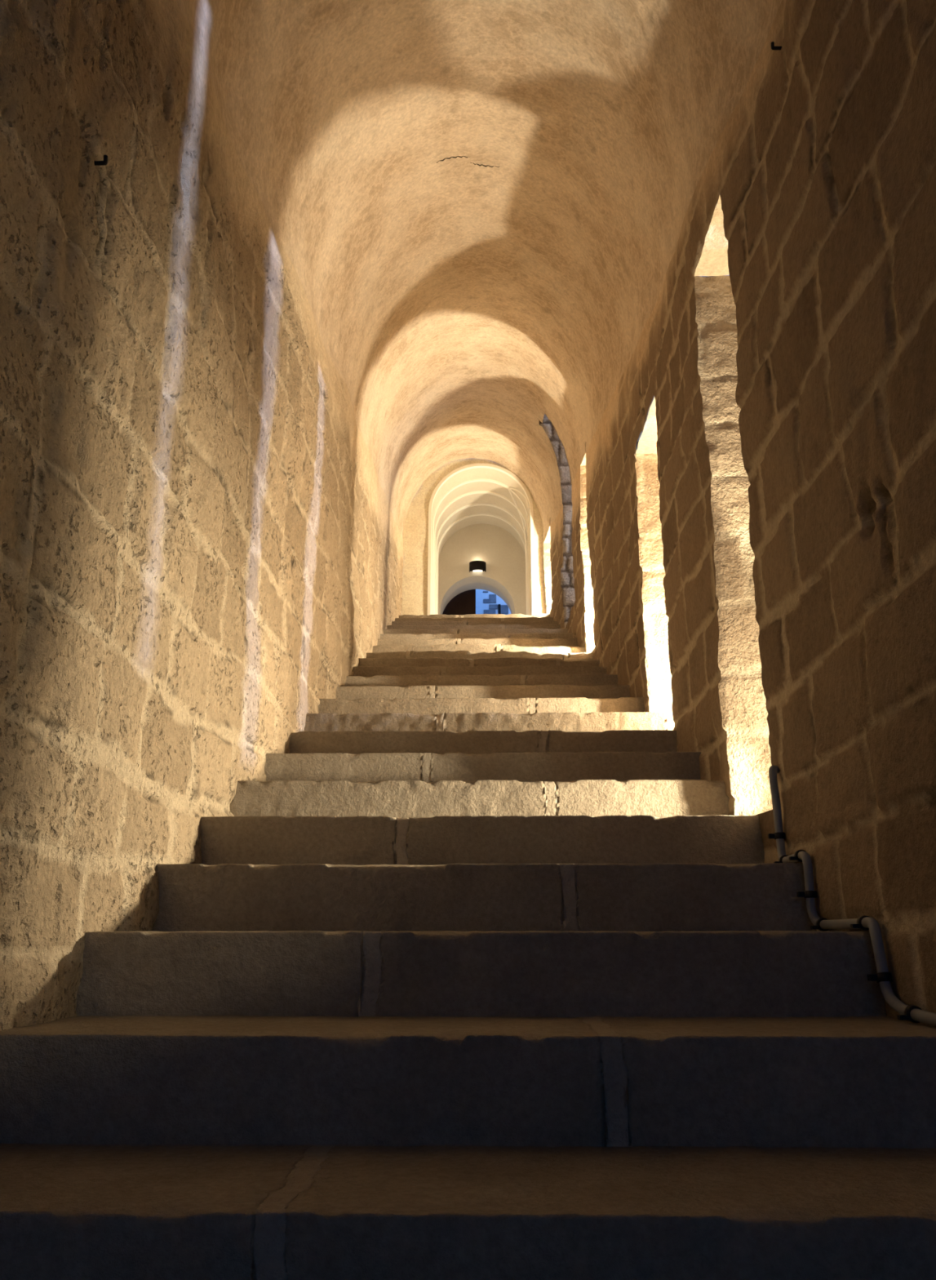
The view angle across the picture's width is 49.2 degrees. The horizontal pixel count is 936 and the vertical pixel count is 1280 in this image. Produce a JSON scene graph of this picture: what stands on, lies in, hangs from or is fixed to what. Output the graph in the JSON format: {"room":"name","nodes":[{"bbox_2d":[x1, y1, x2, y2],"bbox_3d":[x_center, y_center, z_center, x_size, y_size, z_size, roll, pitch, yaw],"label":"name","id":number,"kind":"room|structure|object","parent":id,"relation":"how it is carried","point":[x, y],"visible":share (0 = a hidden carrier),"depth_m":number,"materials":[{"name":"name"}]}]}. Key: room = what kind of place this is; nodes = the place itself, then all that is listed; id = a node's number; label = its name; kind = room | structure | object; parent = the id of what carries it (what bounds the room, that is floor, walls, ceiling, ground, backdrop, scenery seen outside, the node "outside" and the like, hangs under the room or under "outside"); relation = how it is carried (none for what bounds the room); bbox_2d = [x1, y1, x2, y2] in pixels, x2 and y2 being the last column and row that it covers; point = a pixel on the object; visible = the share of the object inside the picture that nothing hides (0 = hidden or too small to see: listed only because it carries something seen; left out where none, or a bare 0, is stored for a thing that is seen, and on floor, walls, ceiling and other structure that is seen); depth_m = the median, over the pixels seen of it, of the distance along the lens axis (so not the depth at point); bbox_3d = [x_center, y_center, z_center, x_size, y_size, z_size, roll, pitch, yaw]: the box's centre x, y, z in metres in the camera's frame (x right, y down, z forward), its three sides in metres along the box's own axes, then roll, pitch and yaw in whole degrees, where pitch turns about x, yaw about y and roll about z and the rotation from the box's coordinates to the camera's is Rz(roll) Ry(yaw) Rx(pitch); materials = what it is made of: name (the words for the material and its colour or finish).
{"room":"stone stairway","nodes":[
{"label":"stone stairway","id":0,"kind":"room"},
{"bbox_2d":[0,0,404,1030],"bbox_3d":[-0.775,-0.629,4.102,0.130,5.028,13.901,0,-16,1],"label":"wall","id":1,"kind":"structure","parent":0,"point":[202,543],"depth_m":2.38,"materials":[{"name":"stone"}]},
{"bbox_2d":[93,155,107,165],"bbox_3d":[-0.782,-1.009,2.154,0.046,0.021,0.011,0,-16,1],"label":"iron hook","id":2,"kind":"object","parent":1,"relation":"attached to","point":[104,162],"visible":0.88,"depth_m":2.15,"materials":[{"name":"black metal"}]},
{"bbox_2d":[400,457,546,615],"bbox_3d":[0.059,-0.763,11.355,1.700,2.854,0.031,0,-16,1],"label":"wall","id":3,"kind":"structure","parent":0,"point":[415,533],"depth_m":11.44,"materials":[{"name":"beige paint"}]},
{"bbox_2d":[427,463,535,615],"bbox_3d":[0.145,-0.703,11.341,1.182,2.731,0.052,0,-16,1],"label":"trim","id":4,"kind":"structure","parent":3,"relation":"attached to","point":[504,470],"depth_m":11.52,"materials":[{"name":"white paint"}]},
{"bbox_2d":[175,0,782,538],"bbox_3d":[0.029,-2.060,4.497,1.819,4.058,13.931,0,-16,1],"label":"ceiling","id":5,"kind":"structure","parent":0,"point":[478,209],"depth_m":4.90,"materials":[{"name":"paint"}]},
{"bbox_2d":[431,467,532,614],"bbox_3d":[0.163,-0.454,12.150,1.122,2.701,1.700,0,-16,1],"label":"wall","id":6,"kind":"structure","parent":0,"point":[477,473],"depth_m":12.42,"materials":[{"name":"beige paint"}]},
{"bbox_2d":[431,479,531,615],"bbox_3d":[0.153,-0.601,11.677,1.162,2.721,0.050,0,-16,1],"label":"trim","id":7,"kind":"structure","parent":6,"relation":"attached to","point":[473,480],"depth_m":11.91,"materials":[{"name":"white paint"}]},
{"bbox_2d":[433,490,529,615],"bbox_3d":[0.160,-0.506,12.004,1.162,2.721,0.050,0,-16,1],"label":"trim","id":8,"kind":"structure","parent":6,"relation":"attached to","point":[477,491],"depth_m":12.26,"materials":[{"name":"white paint"}]},
{"bbox_2d":[435,502,528,615],"bbox_3d":[0.167,-0.407,12.350,1.162,2.721,0.050,0,-16,1],"label":"trim","id":9,"kind":"structure","parent":6,"relation":"attached to","point":[477,504],"depth_m":12.64,"materials":[{"name":"white paint"}]},
{"bbox_2d":[436,513,527,614],"bbox_3d":[0.174,-0.318,12.657,1.162,2.721,0.050,0,-16,1],"label":"trim","id":10,"kind":"structure","parent":6,"relation":"attached to","point":[474,514],"depth_m":12.94,"materials":[{"name":"white paint"}]},
{"bbox_2d":[507,488,528,571],"bbox_3d":[0.606,-1.287,12.229,0.038,0.850,0.754,-6,-17,20],"label":"trim","id":11,"kind":"structure","parent":6,"relation":"attached to","point":[510,491],"depth_m":12.46,"materials":[{"name":"white paint"}]},
{"bbox_2d":[508,487,529,509],"bbox_3d":[0.591,-1.641,11.808,0.030,0.399,0.382,12,-20,-35],"label":"trim","id":12,"kind":"structure","parent":6,"relation":"attached to","point":[513,488],"depth_m":11.74,"materials":[{"name":"white paint"}]},
{"bbox_2d":[438,524,526,614],"bbox_3d":[0.170,-0.238,12.972,1.202,2.741,0.001,0,-16,1],"label":"wall","id":13,"kind":"structure","parent":0,"point":[504,556],"depth_m":13.20,"materials":[{"name":"beige paint"}]},
{"bbox_2d":[469,560,486,572],"bbox_3d":[0.123,-0.942,13.119,0.216,0.125,0.108,0,-16,1],"label":"wall lamp","id":14,"kind":"object","parent":13,"relation":"attached to","point":[474,566],"visible":1,"depth_m":13.09,"materials":[{"name":"black metal"}]},
{"bbox_2d":[475,589,511,614],"bbox_3d":[0.597,-0.295,14.957,3.800,3.950,0.200,0,-16,1],"label":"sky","id":15,"kind":"structure","parent":0,"point":[481,606],"depth_m":14.93,"materials":[{"name":"blue"}]},
{"bbox_2d":[483,599,489,603],"bbox_3d":[0.270,-0.566,14.936,0.092,0.062,0.025,0,-16,1],"label":"trim","id":16,"kind":"structure","parent":15,"relation":"attached to","point":[485,601],"depth_m":14.92,"materials":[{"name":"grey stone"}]},
{"bbox_2d":[484,609,495,613],"bbox_3d":[0.316,-0.404,14.888,0.175,0.071,0.025,0,-16,1],"label":"trim","id":17,"kind":"structure","parent":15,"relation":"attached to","point":[486,611],"depth_m":14.88,"materials":[{"name":"grey stone"}]},
{"bbox_2d":[488,594,496,603],"bbox_3d":[0.360,-0.601,14.944,0.107,0.133,0.025,0,-16,1],"label":"trim","id":18,"kind":"structure","parent":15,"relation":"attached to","point":[492,597],"depth_m":14.93,"materials":[{"name":"grey stone"}]},
{"bbox_2d":[488,604,497,608],"bbox_3d":[0.369,-0.483,14.910,0.126,0.072,0.025,0,-16,1],"label":"trim","id":19,"kind":"structure","parent":15,"relation":"attached to","point":[491,606],"depth_m":14.90,"materials":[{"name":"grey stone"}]},
{"bbox_2d":[497,604,501,613],"bbox_3d":[0.457,-0.430,14.890,0.039,0.183,0.030,0,-16,1],"label":"trim","id":20,"kind":"structure","parent":15,"relation":"attached to","point":[499,605],"depth_m":14.88,"materials":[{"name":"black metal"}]},
{"bbox_2d":[501,604,508,613],"bbox_3d":[0.530,-0.445,14.895,0.117,0.132,0.025,0,-16,1],"label":"trim","id":21,"kind":"structure","parent":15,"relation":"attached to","point":[504,608],"depth_m":14.88,"materials":[{"name":"grey stone"}]},
{"bbox_2d":[542,0,935,1026],"bbox_3d":[0.819,-0.638,4.070,0.122,5.028,13.901,0,-16,1],"label":"wall","id":22,"kind":"structure","parent":0,"point":[823,170],"depth_m":2.36,"materials":[{"name":"brown stone"}]},
{"bbox_2d":[543,526,563,613],"bbox_3d":[1.096,-0.719,10.825,0.542,1.044,0.993,0,-16,1],"label":"window","id":23,"kind":"structure","parent":22,"relation":"in","point":[547,546],"depth_m":11.21,"materials":[{"name":"stone"}]},
{"bbox_2d":[539,395,654,627],"bbox_3d":[1.281,-1.388,9.059,1.284,2.455,0.890,0,-16,1],"label":"trim","id":24,"kind":"structure","parent":22,"relation":"in","point":[567,580],"depth_m":9.28,"materials":[{"name":"stone"}]},
{"bbox_2d":[579,440,639,652],"bbox_3d":[1.178,-0.659,7.517,0.677,1.670,0.674,0,-16,1],"label":"window","id":25,"kind":"structure","parent":22,"relation":"in","point":[588,589],"depth_m":7.72,"materials":[{"name":"stone"}]},
{"bbox_2d":[634,397,675,729],"bbox_3d":[1.220,-0.289,4.740,0.751,1.660,0.842,0,-16,1],"label":"window","id":26,"kind":"structure","parent":22,"relation":"in","point":[655,620],"depth_m":5.04,"materials":[{"name":"stone"}]},
{"bbox_2d":[694,195,773,815],"bbox_3d":[1.196,-0.448,3.257,0.769,2.105,0.721,0,-16,1],"label":"window","id":27,"kind":"structure","parent":22,"relation":"in","point":[743,700],"depth_m":3.48,"materials":[{"name":"stone"}]},
{"bbox_2d":[771,41,782,50],"bbox_3d":[0.824,-1.568,2.701,0.046,0.021,0.011,0,-16,1],"label":"iron hook","id":28,"kind":"object","parent":22,"relation":"attached to","point":[773,47],"visible":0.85,"depth_m":2.70,"materials":[{"name":"black metal"}]},
{"bbox_2d":[768,765,935,1026],"bbox_3d":[0.798,0.485,2.200,0.079,0.591,1.088,-1,-16,3],"label":"conduit pipe","id":29,"kind":"object","parent":22,"relation":"attached to","point":[913,1013],"visible":0.99,"depth_m":2.18,"materials":[{"name":"grey plastic"}]},
{"bbox_3d":[-0.045,0.264,-1.018,1.660,0.120,4.588,0,-16,1],"label":"floor","id":30,"kind":"structure","parent":0,"visible":0},
{"bbox_2d":[0,1143,935,1279],"bbox_3d":[0.006,0.809,1.371,1.660,0.170,0.414,0,-16,1],"label":"stone step","id":31,"kind":"structure","parent":30,"relation":"on","point":[68,1211],"depth_m":1.21,"materials":[{"name":"stone"}]},
{"bbox_2d":[0,1015,935,1148],"bbox_3d":[0.014,0.766,1.801,1.660,0.170,0.415,0,-16,1],"label":"stone step","id":32,"kind":"structure","parent":31,"relation":"on","point":[830,1082],"depth_m":1.61,"materials":[{"name":"stone"}]},
{"bbox_2d":[75,930,887,1017],"bbox_3d":[0.023,0.723,2.231,1.660,0.170,0.415,0,-16,1],"label":"stone step","id":33,"kind":"structure","parent":32,"relation":"on","point":[348,973],"depth_m":2.04,"materials":[{"name":"stone"}]},
{"bbox_2d":[151,862,817,931],"bbox_3d":[0.031,0.680,2.662,1.660,0.170,0.414,0,-16,1],"label":"stone step","id":34,"kind":"structure","parent":33,"relation":"on","point":[651,896],"depth_m":2.47,"materials":[{"name":"stone"}]},
{"bbox_2d":[200,814,764,865],"bbox_3d":[0.039,0.637,3.093,1.660,0.170,0.415,0,-16,1],"label":"stone step","id":35,"kind":"structure","parent":34,"relation":"on","point":[719,839],"depth_m":2.90,"materials":[{"name":"stone"}]},
{"bbox_2d":[229,779,729,817],"bbox_3d":[0.048,0.595,3.524,1.660,0.170,0.413,0,-16,1],"label":"stone step","id":36,"kind":"structure","parent":35,"relation":"on","point":[593,797],"depth_m":3.34,"materials":[{"name":"stone"}]},
{"bbox_2d":[264,751,701,782],"bbox_3d":[0.056,0.551,3.954,1.660,0.170,0.414,0,-16,1],"label":"stone step","id":37,"kind":"structure","parent":36,"relation":"on","point":[551,766],"depth_m":3.77,"materials":[{"name":"stone"}]},
{"bbox_2d":[288,729,677,754],"bbox_3d":[0.064,0.509,4.385,1.660,0.170,0.414,0,-16,1],"label":"stone step","id":38,"kind":"structure","parent":37,"relation":"on","point":[353,742],"depth_m":4.20,"materials":[{"name":"stone"}]},
{"bbox_2d":[303,711,667,732],"bbox_3d":[0.073,0.466,4.816,1.660,0.170,0.414,0,-16,1],"label":"stone step","id":39,"kind":"structure","parent":38,"relation":"on","point":[593,721],"depth_m":4.63,"materials":[{"name":"stone"}]},
{"bbox_2d":[317,697,644,714],"bbox_3d":[0.081,0.422,5.246,1.660,0.170,0.415,0,-16,1],"label":"stone step","id":40,"kind":"structure","parent":39,"relation":"on","point":[575,704],"depth_m":5.06,"materials":[{"name":"stone"}]},
{"bbox_2d":[335,684,630,700],"bbox_3d":[0.081,0.380,5.676,1.660,0.170,0.415,0,-16,1],"label":"stone step","id":41,"kind":"structure","parent":40,"relation":"on","point":[508,691],"depth_m":5.49,"materials":[{"name":"stone"}]},
{"bbox_2d":[344,674,617,687],"bbox_3d":[0.080,0.337,6.108,1.660,0.170,0.414,0,-16,1],"label":"stone step","id":42,"kind":"structure","parent":41,"relation":"on","point":[587,680],"depth_m":5.92,"materials":[{"name":"stone"}]},
{"bbox_2d":[353,665,606,677],"bbox_3d":[0.078,0.294,6.538,1.660,0.170,0.414,0,-16,1],"label":"stone step","id":43,"kind":"structure","parent":42,"relation":"on","point":[364,671],"depth_m":6.36,"materials":[{"name":"stone"}]},
{"bbox_2d":[358,657,599,667],"bbox_3d":[0.077,0.251,6.969,1.660,0.170,0.414,0,-16,1],"label":"stone step","id":44,"kind":"structure","parent":43,"relation":"on","point":[495,661],"depth_m":6.79,"materials":[{"name":"stone"}]},
{"bbox_2d":[366,650,593,660],"bbox_3d":[0.076,0.208,7.400,1.660,0.170,0.415,0,-16,1],"label":"stone step","id":45,"kind":"structure","parent":44,"relation":"on","point":[411,654],"depth_m":7.22,"materials":[{"name":"stone"}]},
{"bbox_2d":[372,644,585,653],"bbox_3d":[0.074,0.166,7.831,1.660,0.170,0.414,0,-16,1],"label":"stone step","id":46,"kind":"structure","parent":45,"relation":"on","point":[474,648],"depth_m":7.65,"materials":[{"name":"stone"}]},
{"bbox_2d":[377,637,577,646],"bbox_3d":[0.073,0.123,8.262,1.660,0.170,0.414,0,-16,1],"label":"stone step","id":47,"kind":"structure","parent":46,"relation":"on","point":[517,642],"depth_m":8.08,"materials":[{"name":"stone"}]},
{"bbox_2d":[380,632,573,639],"bbox_3d":[0.072,0.080,8.693,1.660,0.170,0.415,0,-16,1],"label":"stone step","id":48,"kind":"structure","parent":47,"relation":"on","point":[541,635],"depth_m":8.51,"materials":[{"name":"stone"}]},
{"bbox_2d":[382,628,568,634],"bbox_3d":[0.070,0.037,9.124,1.660,0.170,0.413,0,-16,1],"label":"stone step","id":49,"kind":"structure","parent":48,"relation":"on","point":[450,631],"depth_m":8.95,"materials":[{"name":"stone"}]},
{"bbox_2d":[386,624,560,631],"bbox_3d":[0.069,-0.006,9.555,1.660,0.170,0.413,0,-16,1],"label":"stone step","id":50,"kind":"structure","parent":49,"relation":"on","point":[435,628],"depth_m":9.38,"materials":[{"name":"stone"}]},
{"bbox_2d":[391,620,557,626],"bbox_3d":[0.068,-0.049,9.986,1.660,0.170,0.413,0,-16,1],"label":"stone step","id":51,"kind":"structure","parent":50,"relation":"on","point":[476,622],"depth_m":9.81,"materials":[{"name":"stone"}]},
{"bbox_2d":[395,617,554,622],"bbox_3d":[0.067,-0.091,10.416,1.660,0.170,0.414,0,-16,1],"label":"stone step","id":52,"kind":"structure","parent":51,"relation":"on","point":[461,619],"depth_m":10.24,"materials":[{"name":"stone"}]},
{"bbox_2d":[399,613,550,617],"bbox_3d":[0.067,-0.111,10.928,1.660,0.170,0.582,0,-16,1],"label":"stone step","id":53,"kind":"structure","parent":52,"relation":"on","point":[490,615],"depth_m":10.67,"materials":[{"name":"stone"}]},
{"bbox_3d":[0.163,1.192,12.821,1.800,0.110,3.900,0,-16,1],"label":"floor","id":54,"kind":"structure","parent":0,"visible":0},
{"bbox_2d":[440,576,515,614],"bbox_3d":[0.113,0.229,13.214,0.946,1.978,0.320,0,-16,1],"label":"trim","id":55,"kind":"structure","parent":54,"relation":"on","point":[483,586],"depth_m":13.46,"materials":[{"name":"beige paint"}]},
{"bbox_2d":[442,589,475,614],"bbox_3d":[-0.149,0.201,13.428,0.500,2.150,0.075,0,-16,1],"label":"door","id":56,"kind":"structure","parent":55,"relation":"attached to","point":[464,603],"depth_m":13.61,"materials":[{"name":"brown wood"}]}
]}

